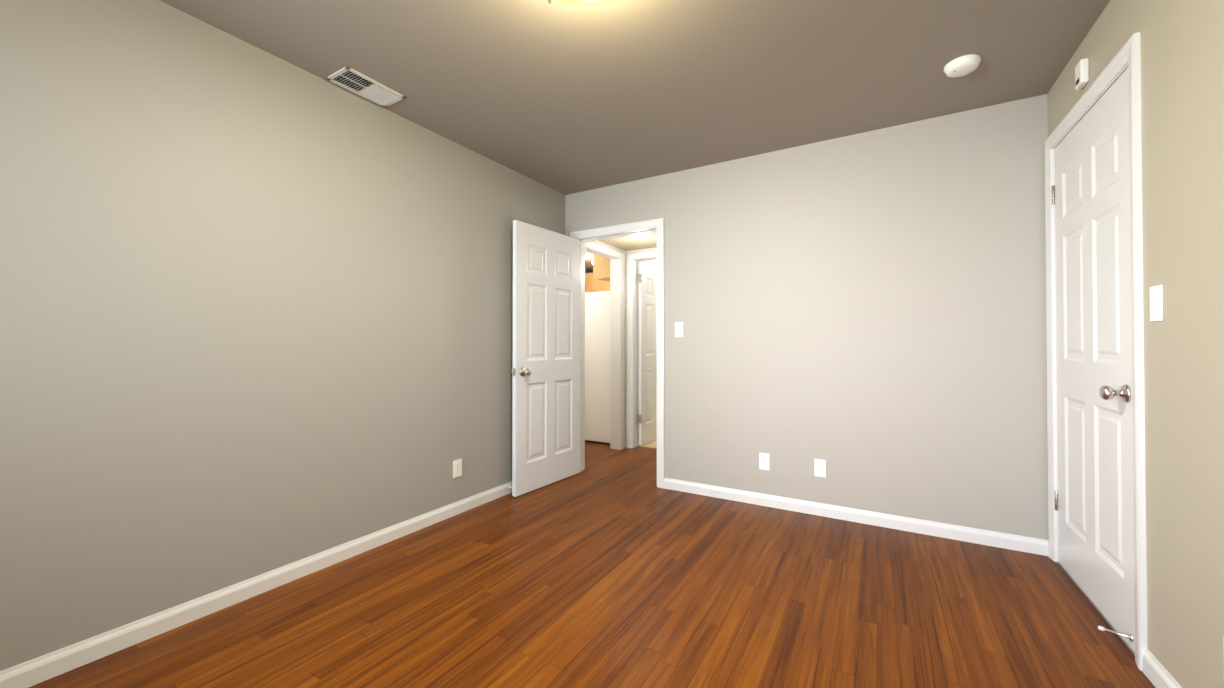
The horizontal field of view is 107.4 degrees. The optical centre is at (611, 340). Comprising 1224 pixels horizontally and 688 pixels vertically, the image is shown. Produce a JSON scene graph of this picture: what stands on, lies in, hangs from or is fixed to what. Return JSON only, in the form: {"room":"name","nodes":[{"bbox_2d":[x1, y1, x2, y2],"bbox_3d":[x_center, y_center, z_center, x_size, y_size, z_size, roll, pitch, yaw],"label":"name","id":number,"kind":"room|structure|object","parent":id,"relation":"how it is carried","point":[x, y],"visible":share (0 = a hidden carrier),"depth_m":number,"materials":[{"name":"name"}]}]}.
{"room":"empty bedroom","nodes":[
{"label":"empty bedroom","id":0,"kind":"room"},
{"bbox_2d":[0,0,655,670],"bbox_3d":[-0.748,-0.077,3.507,0.150,2.440,8.518,0,-1,31],"label":"wall","id":1,"kind":"structure","parent":0,"point":[256,310],"depth_m":1.87,"materials":[{"name":"grey paint"}]},
{"bbox_2d":[0,481,511,687],"bbox_3d":[-1.609,1.087,1.937,0.013,0.080,4.718,0,-1,31],"label":"baseboard","id":2,"kind":"structure","parent":1,"relation":"attached to","point":[32,672],"depth_m":1.85,"materials":[{"name":"white paint"}]},
{"bbox_2d":[453,459,461,478],"bbox_3d":[-1.014,0.840,2.951,0.008,0.115,0.070,0,-1,31],"label":"outlet","id":3,"kind":"object","parent":1,"relation":"attached to","point":[457,468],"visible":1,"depth_m":2.95,"materials":[{"name":"white plastic"}]},
{"bbox_2d":[638,262,656,445],"bbox_3d":[0.483,0.146,5.229,0.175,2.012,0.716,0,-1,31],"label":"door ajar","id":4,"kind":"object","parent":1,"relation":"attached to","point":[647,376],"visible":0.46,"depth_m":5.05,"materials":[{"name":"white paint"}]},
{"bbox_2d":[565,193,574,236],"bbox_3d":[-0.337,-0.072,4.007,0.108,2.440,0.120,0,-1,31],"label":"wall","id":5,"kind":"structure","parent":0,"point":[569,213],"depth_m":3.97,"materials":[{"name":"grey paint"}]},
{"bbox_2d":[28,439,1154,687],"bbox_3d":[-0.226,1.190,3.244,6.464,0.100,8.618,0,-1,31],"label":"floor","id":6,"kind":"structure","parent":0,"point":[579,580],"depth_m":1.86,"materials":[{"name":"laminate"}]},
{"bbox_2d":[593,240,620,251],"bbox_3d":[-0.152,-1.093,4.494,0.120,0.390,0.770,0,-1,31],"label":"wall","id":7,"kind":"structure","parent":0,"point":[607,245],"depth_m":4.56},
{"bbox_2d":[621,249,625,447],"bbox_3d":[0.071,-0.064,4.863,0.120,2.440,0.110,0,-1,31],"label":"wall","id":8,"kind":"structure","parent":0,"point":[623,251],"depth_m":4.86,"materials":[{"name":"white paint"}]},
{"bbox_2d":[598,232,655,250],"bbox_3d":[1.498,-1.192,3.618,3.854,0.410,1.060,0,-1,31],"label":"ceiling","id":9,"kind":"structure","parent":0,"point":[637,242],"depth_m":4.46,"materials":[{"name":"beige paint"}]},
{"bbox_2d":[160,0,1109,272],"bbox_3d":[-0.432,-1.349,3.391,5.984,0.100,8.618,0,-1,31],"label":"ceiling","id":10,"kind":"structure","parent":0,"point":[563,98],"depth_m":2.13,"materials":[{"name":"beige paint"}]},
{"bbox_2d":[326,66,405,106],"bbox_3d":[-1.266,-1.304,2.326,0.190,0.010,0.316,0,-1,31],"label":"ceiling vent","id":11,"kind":"object","parent":10,"relation":"in","point":[361,84],"visible":1,"depth_m":2.31,"materials":[{"name":"white metal"}]},
{"bbox_2d":[944,54,980,77],"bbox_3d":[1.657,-1.292,2.127,0.140,0.038,0.140,0,-1,31],"label":"smoke detector","id":12,"kind":"object","parent":10,"relation":"attached to","point":[964,65],"visible":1,"depth_m":2.10,"materials":[{"name":"white plastic"}]},
{"bbox_3d":[-0.098,-1.290,1.475,0.456,0.056,0.456,0,-1,31],"label":"lamp base","id":13,"kind":"object","parent":10,"relation":"attached to","visible":0},
{"bbox_2d":[557,0,614,5],"bbox_3d":[-0.098,-1.241,1.474,0.490,0.094,0.490,0,-1,31],"label":"glass dome","id":14,"kind":"object","parent":13,"relation":"attached to","point":[585,2],"visible":1,"depth_m":1.64,"materials":[{"name":"white glass"}]},
{"bbox_2d":[626,247,655,446],"bbox_3d":[0.480,-0.065,4.755,0.934,2.440,0.120,0,-1,31],"label":"wall","id":15,"kind":"structure","parent":0,"point":[627,252],"depth_m":4.87,"materials":[{"name":"white paint"}]},
{"bbox_2d":[627,250,655,447],"bbox_3d":[0.555,0.106,4.699,0.844,2.097,0.139,0,-1,31],"label":"door frame","id":16,"kind":"structure","parent":15,"relation":"attached to","point":[634,353],"depth_m":4.84,"materials":[{"name":"white paint"}]},
{"bbox_2d":[575,94,1047,539],"bbox_3d":[1.024,-0.081,3.201,3.056,2.440,0.120,0,-1,31],"label":"wall","id":17,"kind":"structure","parent":0,"point":[863,315],"depth_m":2.79,"materials":[{"name":"grey paint"}]},
{"bbox_2d":[511,220,579,496],"bbox_3d":[-0.515,0.129,3.602,0.175,2.012,0.767,0,-1,31],"label":"open bedroom door","id":18,"kind":"structure","parent":17,"relation":"in","point":[545,371],"depth_m":3.52,"materials":[{"name":"white paint"}]},
{"bbox_2d":[570,218,664,487],"bbox_3d":[0.207,0.101,4.182,1.046,2.097,1.015,0,-1,31],"label":"door frame","id":19,"kind":"structure","parent":17,"relation":"attached to","point":[658,223],"depth_m":3.97,"materials":[{"name":"white paint"}]},
{"bbox_2d":[675,322,683,336],"bbox_3d":[0.511,-0.084,3.428,0.070,0.115,0.013,0,-1,31],"label":"light switch","id":20,"kind":"object","parent":17,"relation":"attached to","point":[679,329],"visible":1,"depth_m":3.42,"materials":[{"name":"white plastic"}]},
{"bbox_2d":[759,453,769,470],"bbox_3d":[1.050,0.835,3.097,0.070,0.115,0.018,0,-1,31],"label":"outlet","id":21,"kind":"object","parent":17,"relation":"attached to","point":[764,461],"visible":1,"depth_m":3.10,"materials":[{"name":"white plastic"}]},
{"bbox_2d":[814,459,825,477],"bbox_3d":[1.354,0.830,2.923,0.070,0.115,0.008,0,-1,31],"label":"outlet","id":22,"kind":"object","parent":17,"relation":"attached to","point":[819,467],"visible":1,"depth_m":2.92,"materials":[{"name":"white plastic"}]},
{"bbox_2d":[664,478,1048,555],"bbox_3d":[1.354,1.097,2.916,2.209,0.080,0.016,0,-1,31],"label":"baseboard","id":23,"kind":"structure","parent":17,"relation":"attached to","point":[955,532],"depth_m":2.76,"materials":[{"name":"white paint"}]},
{"bbox_2d":[1047,0,1223,687],"bbox_3d":[1.159,-0.109,0.311,0.120,2.440,4.958,0,-1,31],"label":"wall","id":24,"kind":"structure","parent":0,"point":[1182,86],"depth_m":1.34,"materials":[{"name":"beige paint"}]},
{"bbox_2d":[1075,58,1088,89],"bbox_3d":[2.033,-1.153,1.944,0.028,0.104,0.068,0,-1,31],"label":"sensor","id":25,"kind":"object","parent":24,"relation":"attached to","point":[1081,74],"visible":1,"depth_m":1.92,"materials":[{"name":"white plastic"}]},
{"bbox_2d":[1052,68,1134,652],"bbox_3d":[2.070,0.067,1.941,0.192,2.103,0.830,0,-1,31],"label":"entry door","id":26,"kind":"structure","parent":24,"relation":"in","point":[1091,202],"depth_m":1.88,"materials":[{"name":"white paint"}]},
{"bbox_2d":[1045,32,1146,670],"bbox_3d":[2.101,0.036,1.918,0.139,2.182,0.959,0,-1,31],"label":"door frame","id":27,"kind":"structure","parent":24,"relation":"attached to","point":[1128,53],"depth_m":1.57,"materials":[{"name":"white paint"}]},
{"bbox_2d":[1149,285,1162,321],"bbox_3d":[1.761,-0.120,1.458,0.013,0.115,0.070,0,-1,31],"label":"light switch","id":28,"kind":"object","parent":24,"relation":"attached to","point":[1156,303],"visible":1,"depth_m":1.45,"materials":[{"name":"white plastic"}]},
{"bbox_2d":[1142,648,1181,687],"bbox_3d":[0.854,1.067,-0.086,0.013,0.080,3.743,0,-1,31],"label":"baseboard","id":29,"kind":"structure","parent":24,"relation":"attached to","point":[1152,668],"depth_m":1.45,"materials":[{"name":"white paint"}]},
{"bbox_3d":[-0.352,1.226,6.814,2.610,0.100,2.600,0,-1,31],"label":"floor","id":30,"kind":"structure","parent":0,"visible":0},
{"bbox_2d":[585,291,609,444],"bbox_3d":[-0.112,0.307,5.438,0.725,1.710,0.700,0,-1,31],"label":"fridge","id":31,"kind":"object","parent":30,"relation":"on","point":[597,367],"visible":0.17,"depth_m":5.06,"materials":[{"name":"white metal"}]},
{"bbox_3d":[1.943,-0.043,6.922,6.264,2.440,0.100,0,-1,31],"label":"wall","id":32,"kind":"structure","parent":0,"visible":0},
{"bbox_2d":[585,273,609,292],"bbox_3d":[-0.153,-0.694,7.893,0.525,0.960,0.369,0,-1,31],"label":"upper cabinet","id":33,"kind":"object","parent":32,"relation":"attached to","point":[593,285],"visible":0.04,"depth_m":7.73,"materials":[{"name":"brown wood"}]},
{"bbox_2d":[593,254,609,281],"bbox_3d":[0.082,-0.949,5.336,0.332,0.500,0.700,0,-1,31],"label":"upper cabinet","id":34,"kind":"object","parent":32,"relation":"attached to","point":[601,268],"visible":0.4,"depth_m":5.06,"materials":[{"name":"brown wood"}]}
]}

